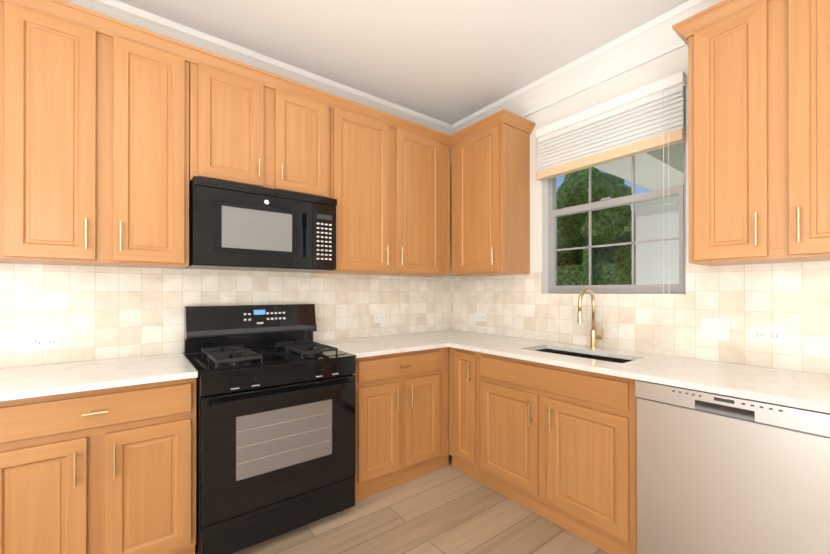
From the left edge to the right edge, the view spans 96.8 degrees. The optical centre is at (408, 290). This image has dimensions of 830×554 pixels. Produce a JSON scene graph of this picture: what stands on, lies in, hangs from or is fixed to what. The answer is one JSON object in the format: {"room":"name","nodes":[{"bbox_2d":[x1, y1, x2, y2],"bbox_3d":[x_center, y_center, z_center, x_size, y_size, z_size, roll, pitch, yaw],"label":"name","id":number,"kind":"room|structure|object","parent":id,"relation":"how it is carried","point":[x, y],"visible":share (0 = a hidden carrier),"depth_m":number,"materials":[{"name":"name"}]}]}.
{"room":"kitchen","nodes":[
{"label":"kitchen","id":0,"kind":"room"},
{"bbox_2d":[0,149,451,367],"bbox_3d":[-1.517,-0.120,2.150,5.020,2.780,0.167,0,0,-37],"label":"wall","id":1,"kind":"structure","parent":0,"point":[88,313],"depth_m":2.12,"materials":[{"name":"beige tile"}]},
{"bbox_2d":[27,334,61,351],"bbox_3d":[-1.804,0.257,1.825,0.125,0.076,0.007,0,0,-37],"label":"electrical outlet","id":2,"kind":"object","parent":1,"relation":"attached to","point":[43,342],"visible":1,"depth_m":1.82,"materials":[{"name":"white plastic"}]},
{"bbox_2d":[0,0,119,266],"bbox_3d":[-1.650,-0.676,1.738,0.427,1.090,0.341,0,0,-37],"label":"upper cabinet","id":3,"kind":"object","parent":1,"relation":"attached to","point":[94,147],"depth_m":1.62,"materials":[{"name":"brown wood"}]},
{"bbox_2d":[120,37,188,268],"bbox_3d":[-1.391,-0.675,1.933,0.381,1.090,0.341,0,0,-37],"label":"upper cabinet","id":4,"kind":"object","parent":1,"relation":"attached to","point":[154,83],"depth_m":1.82,"materials":[{"name":"brown wood"}]},
{"bbox_2d":[189,62,329,197],"bbox_3d":[-0.909,-0.901,2.274,0.792,0.637,0.374,0,0,-37],"label":"upper cabinet","id":5,"kind":"object","parent":1,"relation":"attached to","point":[242,130],"visible":0.79,"depth_m":2.10,"materials":[{"name":"brown wood"}]},
{"bbox_2d":[184,176,336,272],"bbox_3d":[-0.885,-0.355,2.248,0.788,0.448,0.441,0,0,-37],"label":"over-the-range microwave","id":6,"kind":"object","parent":5,"relation":"attached to","point":[238,226],"visible":1,"depth_m":2.06,"materials":[{"name":"black metal"}]},
{"bbox_2d":[373,314,384,322],"bbox_3d":[-0.239,0.222,2.998,0.112,0.072,0.007,0,0,-37],"label":"electrical outlet","id":7,"kind":"object","parent":1,"relation":"attached to","point":[378,318],"visible":1,"depth_m":2.99,"materials":[{"name":"white plastic"}]},
{"bbox_2d":[314,107,449,276],"bbox_3d":[-0.163,-0.673,2.832,1.064,1.090,0.374,0,0,-37],"label":"upper cabinet","id":8,"kind":"object","parent":1,"relation":"attached to","point":[390,189],"visible":0.81,"depth_m":2.65,"materials":[{"name":"brown wood"}]},
{"bbox_2d":[195,454,609,553],"bbox_3d":[0.088,1.295,0.005,5.020,0.060,5.520,0,0,-37],"label":"floor","id":9,"kind":"structure","parent":0,"point":[449,509],"depth_m":1.98,"materials":[{"name":"brown wood"}]},
{"bbox_2d":[0,378,195,553],"bbox_3d":[-1.459,0.831,1.700,0.764,0.876,0.625,0,0,-37],"label":"base cabinet","id":10,"kind":"object","parent":9,"relation":"on","point":[107,471],"visible":0.83,"depth_m":1.47,"materials":[{"name":"brown wood"}]},
{"bbox_2d":[0,353,197,400],"bbox_3d":[-1.715,0.377,1.493,1.426,0.027,0.641,0,0,-37],"label":"countertop","id":11,"kind":"structure","parent":10,"relation":"on","point":[21,382],"depth_m":1.60,"materials":[{"name":"stone"}]},
{"bbox_2d":[184,304,355,553],"bbox_3d":[-0.799,0.680,2.114,0.774,1.180,0.740,0,0,-37],"label":"gas range","id":12,"kind":"object","parent":9,"relation":"on","point":[276,441],"visible":0.96,"depth_m":1.87,"materials":[{"name":"black metal"}]},
{"bbox_2d":[354,347,448,500],"bbox_3d":[-0.183,0.833,2.636,0.820,0.877,0.658,0,0,-37],"label":"base cabinet","id":13,"kind":"object","parent":9,"relation":"on","point":[402,417],"visible":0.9,"depth_m":2.38,"materials":[{"name":"brown wood"}]},
{"bbox_2d":[314,334,449,357],"bbox_3d":[-0.216,0.380,2.617,0.750,0.027,0.641,0,0,-37],"label":"countertop","id":14,"kind":"structure","parent":13,"relation":"on","point":[361,347],"depth_m":2.52,"materials":[{"name":"stone"}]},
{"bbox_2d":[449,347,637,553],"bbox_3d":[0.879,0.832,2.314,0.658,0.877,1.235,0,0,-37],"label":"base cabinet","id":15,"kind":"object","parent":9,"relation":"on","point":[557,445],"visible":0.85,"depth_m":1.97,"materials":[{"name":"brown wood"}]},
{"bbox_2d":[482,334,493,337],"bbox_3d":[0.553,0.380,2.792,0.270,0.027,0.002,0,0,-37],"label":"countertop","id":16,"kind":"structure","parent":15,"relation":"on","point":[483,335],"depth_m":2.96,"materials":[{"name":"stone"}]},
{"bbox_2d":[409,330,829,412],"bbox_3d":[1.107,0.379,2.015,0.644,0.027,3.191,0,0,-37],"label":"countertop","id":17,"kind":"structure","parent":15,"relation":"on","point":[802,390],"depth_m":1.71,"materials":[{"name":"stone"}]},
{"bbox_2d":[534,348,633,362],"bbox_3d":[1.007,0.493,2.183,0.344,0.200,0.664,0,0,-37],"label":"undermount sink","id":18,"kind":"object","parent":17,"relation":"in","point":[603,358],"visible":0.02,"depth_m":2.30,"materials":[{"name":"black metal"}]},
{"bbox_2d":[577,288,604,348],"bbox_3d":[1.125,0.173,2.273,0.207,0.384,0.102,0,0,-37],"label":"gooseneck faucet","id":19,"kind":"object","parent":17,"relation":"on","point":[594,336],"visible":1,"depth_m":2.31,"materials":[{"name":"gold metal"}]},
{"bbox_2d":[635,380,829,553],"bbox_3d":[1.436,0.833,1.573,0.639,0.873,0.607,0,0,-37],"label":"dishwasher","id":20,"kind":"object","parent":9,"relation":"on","point":[720,474],"visible":0.96,"depth_m":1.38,"materials":[{"name":"silver metal"}]},
{"bbox_2d":[117,0,688,124],"bbox_3d":[0.088,-1.555,0.012,5.020,0.080,5.520,0,0,-37],"label":"ceiling","id":21,"kind":"structure","parent":0,"point":[451,62],"depth_m":2.19,"materials":[{"name":"white paint"}]},
{"bbox_2d":[63,0,722,148],"bbox_3d":[0.088,-1.432,0.011,4.696,0.164,5.196,0,0,-37],"label":"crown molding","id":22,"kind":"structure","parent":21,"relation":"attached to","point":[655,38],"depth_m":2.32,"materials":[{"name":"white"}]},
{"bbox_2d":[452,45,829,374],"bbox_3d":[2.030,-0.121,1.464,0.167,2.780,5.200,0,0,-37],"label":"wall","id":23,"kind":"structure","parent":0,"point":[793,298],"depth_m":2.11,"materials":[{"name":"beige tile"}]},
{"bbox_2d":[0,0,535,145],"bbox_3d":[-0.685,-1.228,1.907,3.656,0.064,0.586,0,0,-37],"label":"crown molding","id":24,"kind":"structure","parent":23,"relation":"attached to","point":[100,23],"depth_m":2.06,"materials":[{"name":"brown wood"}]},
{"bbox_2d":[475,312,485,321],"bbox_3d":[0.623,0.227,3.195,0.007,0.074,0.125,0,0,-37],"label":"electrical outlet","id":25,"kind":"object","parent":23,"relation":"attached to","point":[480,316],"visible":1,"depth_m":3.19,"materials":[{"name":"white plastic"}]},
{"bbox_2d":[452,123,529,275],"bbox_3d":[0.617,-0.673,2.905,0.374,1.090,0.524,0,0,-37],"label":"upper cabinet","id":26,"kind":"object","parent":23,"relation":"attached to","point":[490,200],"visible":0.88,"depth_m":2.74,"materials":[{"name":"brown wood"}]},
{"bbox_2d":[548,85,685,293],"bbox_3d":[1.332,-0.580,2.435,0.070,1.196,0.888,0,0,-37],"label":"window","id":27,"kind":"structure","parent":23,"relation":"in","point":[610,202],"depth_m":2.37,"materials":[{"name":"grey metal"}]},
{"bbox_2d":[536,71,685,299],"bbox_3d":[1.223,-0.430,2.356,0.061,1.502,0.902,0,0,-37],"label":"window blind","id":28,"kind":"object","parent":27,"relation":"attached to","point":[646,118],"visible":1,"depth_m":2.25,"materials":[{"name":"white"}]},
{"bbox_2d":[701,318,729,340],"bbox_3d":[1.587,0.198,1.908,0.008,0.112,0.118,0,0,-37],"label":"light switch","id":29,"kind":"object","parent":23,"relation":"attached to","point":[715,328],"visible":1,"depth_m":1.91,"materials":[{"name":"white plastic"}]},
{"bbox_2d":[688,0,829,265],"bbox_3d":[1.637,-0.676,1.571,0.341,1.090,0.650,0,0,-37],"label":"upper cabinet","id":30,"kind":"object","parent":23,"relation":"attached to","point":[759,126],"visible":1,"depth_m":1.51,"materials":[{"name":"brown wood"}]},
{"bbox_2d":[672,0,769,45],"bbox_3d":[1.803,-1.230,1.325,0.371,0.064,1.346,0,0,-37],"label":"crown molding","id":31,"kind":"structure","parent":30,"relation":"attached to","point":[685,29],"depth_m":1.65,"materials":[{"name":"brown wood"}]},
{"bbox_2d":[749,326,785,344],"bbox_3d":[1.703,0.211,1.753,0.007,0.076,0.125,0,0,-37],"label":"electrical outlet","id":32,"kind":"object","parent":23,"relation":"attached to","point":[769,335],"visible":1,"depth_m":1.75,"materials":[{"name":"white plastic"}]},
{"label":"outside","id":33,"kind":"structure","parent":0,"visible":0},
{"bbox_3d":[24.484,1.715,21.536,59.830,0.200,80.000,0,0,-37],"label":"ground","id":34,"kind":"structure","parent":33,"visible":0},
{"bbox_2d":[556,167,631,293],"bbox_3d":[3.979,-0.611,8.276,2.011,4.391,1.870,0,0,-37],"label":"tree","id":35,"kind":"object","parent":34,"relation":"on","point":[611,184],"depth_m":7.59,"materials":[{"name":"green plant"}]},
{"bbox_2d":[554,261,635,293],"bbox_3d":[4.631,0.485,8.536,0.800,2.200,21.000,0,0,-37],"label":"tree","id":36,"kind":"object","parent":34,"relation":"on","point":[564,275],"depth_m":8.31,"materials":[{"name":"green plant"}]},
{"bbox_2d":[557,214,635,265],"bbox_3d":[5.566,-0.428,10.689,3.690,4.036,3.257,0,0,-37],"label":"tree","id":37,"kind":"object","parent":34,"relation":"on","point":[577,254],"depth_m":9.71,"materials":[{"name":"green plant"}]},
{"bbox_2d":[602,218,635,270],"bbox_3d":[5.966,-0.210,9.061,3.712,3.591,3.352,0,0,-37],"label":"tree","id":38,"kind":"object","parent":34,"relation":"on","point":[619,253],"depth_m":8.12,"materials":[{"name":"green plant"}]},
{"bbox_2d":[594,95,683,284],"bbox_3d":[3.337,-0.379,2.619,3.270,3.900,4.080,0,0,-37],"label":"porch column","id":39,"kind":"structure","parent":34,"relation":"on","point":[642,232],"depth_m":4.44,"materials":[{"name":"white paint"}]}
]}

